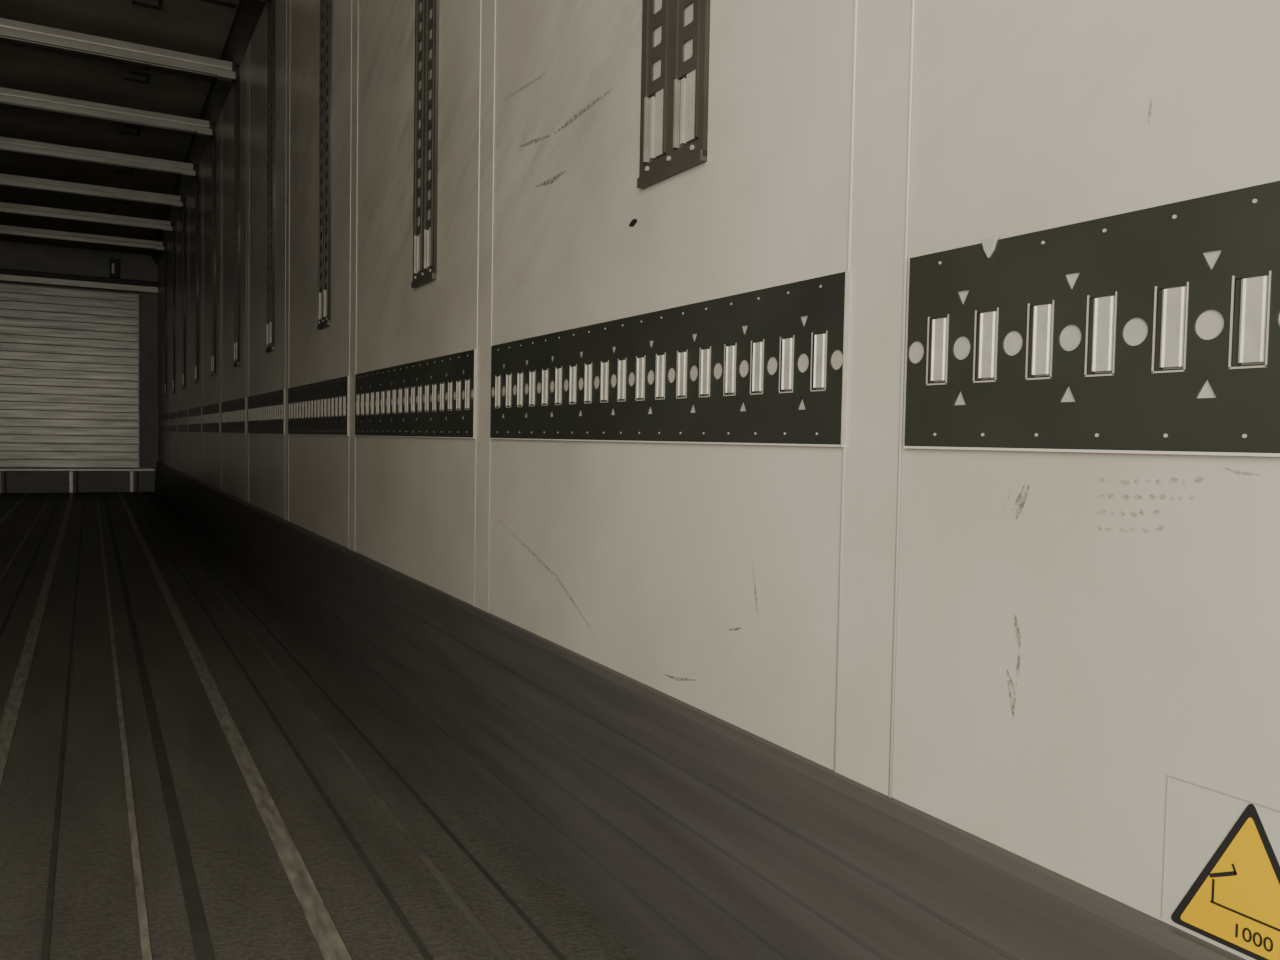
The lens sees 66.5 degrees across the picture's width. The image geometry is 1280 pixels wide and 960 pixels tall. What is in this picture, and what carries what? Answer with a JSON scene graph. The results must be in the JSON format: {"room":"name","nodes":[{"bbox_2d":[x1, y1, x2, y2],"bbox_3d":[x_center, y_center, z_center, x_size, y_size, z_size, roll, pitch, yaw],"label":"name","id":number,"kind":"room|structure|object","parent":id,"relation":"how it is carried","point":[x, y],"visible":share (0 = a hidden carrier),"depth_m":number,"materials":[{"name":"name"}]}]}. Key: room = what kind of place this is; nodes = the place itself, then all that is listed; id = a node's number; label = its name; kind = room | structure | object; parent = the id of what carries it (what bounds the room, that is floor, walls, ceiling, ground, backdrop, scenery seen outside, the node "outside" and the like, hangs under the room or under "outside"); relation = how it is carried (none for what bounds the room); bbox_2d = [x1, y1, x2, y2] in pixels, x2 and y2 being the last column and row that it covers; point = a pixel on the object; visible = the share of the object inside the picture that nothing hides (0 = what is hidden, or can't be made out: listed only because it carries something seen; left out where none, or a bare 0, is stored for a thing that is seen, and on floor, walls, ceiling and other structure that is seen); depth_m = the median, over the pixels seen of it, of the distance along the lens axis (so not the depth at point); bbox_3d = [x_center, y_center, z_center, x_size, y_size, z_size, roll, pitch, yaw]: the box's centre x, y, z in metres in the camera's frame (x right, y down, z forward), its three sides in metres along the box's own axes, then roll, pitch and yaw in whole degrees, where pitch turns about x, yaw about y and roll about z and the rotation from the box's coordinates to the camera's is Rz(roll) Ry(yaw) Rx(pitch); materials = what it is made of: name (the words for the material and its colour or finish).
{"room":"truck trailer interior","nodes":[
{"label":"truck trailer interior","id":0,"kind":"room"},
{"bbox_2d":[0,241,157,480],"bbox_3d":[-6.777,-1.242,10.941,2.460,2.765,0.100,0,3,-29],"label":"door frame","id":1,"kind":"structure","parent":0,"point":[13,255],"depth_m":11.34,"materials":[{"name":"grey metal"}]},
{"bbox_2d":[0,283,139,467],"bbox_3d":[-6.695,-1.145,10.899,1.962,2.016,0.061,0,3,-29],"label":"roller door","id":2,"kind":"structure","parent":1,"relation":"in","point":[69,358],"depth_m":11.02,"materials":[{"name":"white metal"}]},
{"bbox_2d":[0,468,154,492],"bbox_3d":[-6.749,0.007,10.912,2.370,0.273,0.089,0,3,-29],"label":"kick plate","id":3,"kind":"object","parent":1,"relation":"attached to","point":[12,480],"depth_m":11.08,"materials":[{"name":"grey metal"}]},
{"bbox_2d":[0,268,157,293],"bbox_3d":[-6.700,-2.237,10.796,2.456,0.133,0.139,0,3,-29],"label":"header","id":4,"kind":"object","parent":1,"relation":"attached to","point":[6,275],"depth_m":10.95,"materials":[{"name":"grey metal"}]},
{"bbox_2d":[109,258,119,277],"bbox_3d":[-5.997,-2.410,11.140,0.100,0.210,0.214,0,3,-29],"label":"sensor box","id":5,"kind":"object","parent":1,"relation":"attached to","point":[114,264],"visible":1,"depth_m":11.06,"materials":[{"name":"metal"}]},
{"bbox_2d":[0,0,239,254],"bbox_3d":[-3.416,-2.347,4.965,2.580,0.066,13.702,0,3,-29],"label":"ceiling","id":6,"kind":"structure","parent":0,"point":[195,27],"depth_m":6.00,"materials":[{"name":"grey metal"}]},
{"bbox_2d":[119,125,140,135],"bbox_3d":[-3.441,-2.359,6.586,0.130,0.055,0.024,0,3,-29],"label":"ceiling hook","id":7,"kind":"object","parent":6,"relation":"attached to","point":[126,126],"depth_m":6.58,"materials":[{"name":"black metal"}]},
{"bbox_2d":[124,70,149,83],"bbox_3d":[-2.881,-2.308,5.593,0.130,0.055,0.024,0,3,-29],"label":"ceiling hook","id":8,"kind":"object","parent":6,"relation":"attached to","point":[147,75],"depth_m":5.59,"materials":[{"name":"black metal"}]},
{"bbox_2d":[132,0,162,10],"bbox_3d":[-2.322,-2.258,4.600,0.130,0.055,0.024,0,3,-29],"label":"ceiling hook","id":9,"kind":"object","parent":6,"relation":"attached to","point":[159,7],"depth_m":4.60,"materials":[{"name":"black metal"}]},
{"bbox_2d":[0,492,648,959],"bbox_3d":[-3.468,0.482,5.080,2.580,0.080,13.702,0,3,-29],"label":"floor","id":10,"kind":"structure","parent":0,"point":[252,910],"depth_m":1.93,"materials":[{"name":"wood"}]},
{"bbox_2d":[0,492,565,959],"bbox_3d":[-3.293,0.445,5.062,1.900,0.002,13.502,0,3,-29],"label":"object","id":11,"kind":"structure","parent":10,"relation":"on","point":[331,945],"depth_m":2.01,"materials":[{"name":"metal"}]},
{"bbox_2d":[158,0,1279,959],"bbox_3d":[-2.344,-0.944,5.641,0.060,2.765,13.702,0,3,-29],"label":"wall","id":12,"kind":"structure","parent":0,"point":[1142,591],"depth_m":1.13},
{"bbox_2d":[161,414,167,431],"bbox_3d":[-5.076,-0.609,10.423,0.010,0.186,1.046,0,3,-29],"label":"rail","id":13,"kind":"object","parent":12,"relation":"attached to","point":[164,418],"visible":0.99,"depth_m":10.43,"materials":[{"name":"metal"}]},
{"bbox_2d":[164,250,166,396],"bbox_3d":[-4.979,-1.639,10.240,0.010,1.528,0.168,0,3,-29],"label":"track","id":14,"kind":"object","parent":12,"relation":"attached to","point":[165,250],"visible":1,"depth_m":10.18,"materials":[{"name":"metal"}]},
{"bbox_2d":[168,412,176,431],"bbox_3d":[-4.517,-0.558,9.430,0.010,0.186,1.046,0,3,-29],"label":"rail","id":15,"kind":"object","parent":12,"relation":"attached to","point":[172,422],"visible":1,"depth_m":9.39,"materials":[{"name":"metal"}]},
{"bbox_2d":[172,229,174,393],"bbox_3d":[-4.419,-1.588,9.247,0.010,1.528,0.168,0,3,-29],"label":"track","id":16,"kind":"object","parent":12,"relation":"attached to","point":[173,235],"visible":1,"depth_m":9.20,"materials":[{"name":"metal"}]},
{"bbox_2d":[177,409,187,431],"bbox_3d":[-3.957,-0.507,8.437,0.010,0.186,1.046,0,3,-29],"label":"rail","id":17,"kind":"object","parent":12,"relation":"attached to","point":[182,416],"visible":1,"depth_m":8.38,"materials":[{"name":"metal"}]},
{"bbox_2d":[182,205,184,388],"bbox_3d":[-3.860,-1.537,8.254,0.010,1.528,0.168,0,3,-29],"label":"track","id":18,"kind":"object","parent":12,"relation":"attached to","point":[183,211],"visible":1,"depth_m":8.24,"materials":[{"name":"metal"}]},
{"bbox_2d":[188,407,201,432],"bbox_3d":[-3.398,-0.456,7.444,0.010,0.186,1.046,0,3,-29],"label":"rail","id":19,"kind":"object","parent":12,"relation":"attached to","point":[195,414],"visible":1,"depth_m":7.37,"materials":[{"name":"metal"}]},
{"bbox_2d":[195,174,197,383],"bbox_3d":[-3.300,-1.486,7.261,0.010,1.528,0.168,0,3,-29],"label":"track","id":20,"kind":"object","parent":12,"relation":"attached to","point":[196,178],"visible":1,"depth_m":7.24,"materials":[{"name":"metal"}]},
{"bbox_2d":[151,0,265,264],"bbox_3d":[-2.352,-2.268,5.511,0.070,0.110,13.602,0,3,-29],"label":"trim","id":21,"kind":"structure","parent":12,"relation":"attached to","point":[248,13],"depth_m":5.73,"materials":[{"name":"black metal"}]},
{"bbox_2d":[202,403,219,432],"bbox_3d":[-2.838,-0.405,6.451,0.010,0.186,1.046,0,3,-29],"label":"rail","id":22,"kind":"object","parent":12,"relation":"attached to","point":[210,414],"visible":1,"depth_m":6.40,"materials":[{"name":"metal"}]},
{"bbox_2d":[211,132,215,376],"bbox_3d":[-2.741,-1.435,6.268,0.010,1.528,0.168,0,3,-29],"label":"track","id":23,"kind":"object","parent":12,"relation":"attached to","point":[213,173],"visible":1,"depth_m":6.24,"materials":[{"name":"metal"}]},
{"bbox_2d":[221,397,245,432],"bbox_3d":[-2.278,-0.355,5.458,0.010,0.186,1.046,0,3,-29],"label":"rail","id":24,"kind":"object","parent":12,"relation":"attached to","point":[233,412],"visible":1,"depth_m":5.38,"materials":[{"name":"metal"}]},
{"bbox_2d":[233,75,239,366],"bbox_3d":[-2.181,-1.384,5.275,0.010,1.528,0.168,0,3,-29],"label":"track","id":25,"kind":"object","parent":12,"relation":"attached to","point":[237,83],"visible":1,"depth_m":5.24,"materials":[{"name":"metal"}]},
{"bbox_2d":[248,389,284,433],"bbox_3d":[-1.719,-0.304,4.465,0.010,0.186,1.046,0,3,-29],"label":"rail","id":26,"kind":"object","parent":12,"relation":"attached to","point":[266,411],"visible":1,"depth_m":4.38,"materials":[{"name":"metal"}]},
{"bbox_2d":[266,0,274,351],"bbox_3d":[-1.621,-1.333,4.282,0.010,1.528,0.168,0,3,-29],"label":"track","id":27,"kind":"object","parent":12,"relation":"attached to","point":[271,5],"visible":1,"depth_m":4.26,"materials":[{"name":"metal"}]},
{"bbox_2d":[288,376,348,435],"bbox_3d":[-1.159,-0.253,3.472,0.010,0.186,1.046,0,3,-29],"label":"rail","id":28,"kind":"object","parent":12,"relation":"attached to","point":[322,407],"visible":1,"depth_m":3.37,"materials":[{"name":"metal"}]},
{"bbox_2d":[317,0,331,329],"bbox_3d":[-1.062,-1.282,3.289,0.010,1.528,0.168,0,3,-29],"label":"track","id":29,"kind":"object","parent":12,"relation":"attached to","point":[325,68],"visible":1,"depth_m":3.28,"materials":[{"name":"metal"}]},
{"bbox_2d":[354,349,475,438],"bbox_3d":[-0.600,-0.202,2.479,0.010,0.186,1.046,0,3,-29],"label":"rail","id":30,"kind":"object","parent":12,"relation":"attached to","point":[433,397],"visible":1,"depth_m":2.35,"materials":[{"name":"metal"}]},
{"bbox_2d":[411,0,438,287],"bbox_3d":[-0.502,-1.232,2.296,0.010,1.528,0.168,0,3,-29],"label":"track","id":31,"kind":"object","parent":12,"relation":"attached to","point":[426,78],"visible":1,"depth_m":2.30,"materials":[{"name":"metal"}]},
{"bbox_2d":[161,0,914,797],"bbox_3d":[-2.265,-1.059,5.435,0.003,2.296,12.638,0,3,-29],"label":"trim","id":32,"kind":"structure","parent":12,"relation":"attached to","point":[883,40],"depth_m":1.01,"materials":[{"name":"white metal"}]},
{"bbox_2d":[490,270,849,446],"bbox_3d":[-0.040,-0.151,1.486,0.010,0.186,1.046,0,3,-29],"label":"rail","id":33,"kind":"object","parent":12,"relation":"attached to","point":[767,366],"visible":1,"depth_m":1.28,"materials":[{"name":"metal"}]},
{"bbox_2d":[637,0,709,188],"bbox_3d":[0.055,-1.181,1.307,0.010,1.528,0.168,0,3,-29],"label":"track","id":34,"kind":"object","parent":12,"relation":"attached to","point":[675,33],"visible":1,"depth_m":1.32,"materials":[{"name":"metal"}]},
{"bbox_2d":[155,461,1245,959],"bbox_3d":[-2.382,0.260,5.623,0.034,0.359,13.602,0,3,-29],"label":"baseboard","id":35,"kind":"structure","parent":12,"relation":"attached to","point":[695,834],"depth_m":1.33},
{"bbox_2d":[519,91,1029,713],"bbox_3d":[0.079,-0.213,1.284,0.001,0.981,1.428,0,3,-29],"label":"scratches","id":36,"kind":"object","parent":12,"relation":"attached to","point":[633,222],"depth_m":1.32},
{"bbox_2d":[903,181,1279,456],"bbox_3d":[0.517,-0.100,0.498,0.010,0.186,1.046,0,3,-29],"label":"rail","id":37,"kind":"object","parent":12,"relation":"attached to","point":[1156,329],"visible":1,"depth_m":0.76,"materials":[{"name":"metal"}]},
{"bbox_2d":[982,235,998,257],"bbox_3d":[0.309,-0.205,0.862,0.004,0.018,0.018,0,3,-29],"label":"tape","id":38,"kind":"object","parent":37,"relation":"attached to","point":[989,244],"visible":1,"depth_m":0.86,"materials":[{"name":"white plastic"}]},
{"bbox_2d":[1161,775,1279,917],"bbox_3d":[0.426,0.278,0.671,0.001,0.109,0.138,0,3,-29],"label":"label","id":39,"kind":"object","parent":12,"relation":"attached to","point":[1167,775],"visible":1,"depth_m":0.73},
{"bbox_2d":[1171,804,1279,959],"bbox_3d":[0.422,0.277,0.677,0.002,0.106,0.107,0,3,-29],"label":"warning sticker","id":40,"kind":"object","parent":12,"relation":"attached to","point":[1234,901],"visible":1,"depth_m":0.68,"materials":[{"name":"yellow plastic"}]},
{"bbox_3d":[-4.539,-0.934,4.404,0.060,2.765,13.702,0,3,-29],"label":"wall","id":41,"kind":"structure","parent":0,"visible":0},
{"bbox_2d":[0,225,165,250],"bbox_3d":[-6.031,-2.436,9.607,2.460,0.090,0.064,0,3,-29],"label":"ceiling beam","id":42,"kind":"structure","parent":41,"relation":"attached to","point":[4,229],"depth_m":9.81,"materials":[{"name":"metal"}]},
{"bbox_2d":[0,202,173,231],"bbox_3d":[-5.471,-2.385,8.614,2.460,0.090,0.064,0,3,-29],"label":"ceiling beam","id":43,"kind":"structure","parent":41,"relation":"attached to","point":[13,208],"depth_m":8.84,"materials":[{"name":"metal"}]},
{"bbox_2d":[0,173,183,207],"bbox_3d":[-4.912,-2.334,7.621,2.460,0.090,0.064,0,3,-29],"label":"ceiling beam","id":44,"kind":"structure","parent":41,"relation":"attached to","point":[5,179],"depth_m":7.87,"materials":[{"name":"metal"}]},
{"bbox_2d":[0,136,196,177],"bbox_3d":[-4.352,-2.283,6.628,2.460,0.090,0.064,0,3,-29],"label":"ceiling beam","id":45,"kind":"structure","parent":41,"relation":"attached to","point":[6,143],"depth_m":6.89,"materials":[{"name":"metal"}]},
{"bbox_2d":[0,87,214,137],"bbox_3d":[-3.792,-2.232,5.635,2.460,0.090,0.064,0,3,-29],"label":"ceiling beam","id":46,"kind":"structure","parent":41,"relation":"attached to","point":[8,96],"depth_m":5.92,"materials":[{"name":"metal"}]},
{"bbox_2d":[0,18,237,81],"bbox_3d":[-3.233,-2.181,4.642,2.460,0.090,0.064,0,3,-29],"label":"ceiling beam","id":47,"kind":"structure","parent":41,"relation":"attached to","point":[10,29],"depth_m":4.94,"materials":[{"name":"metal"}]}
]}

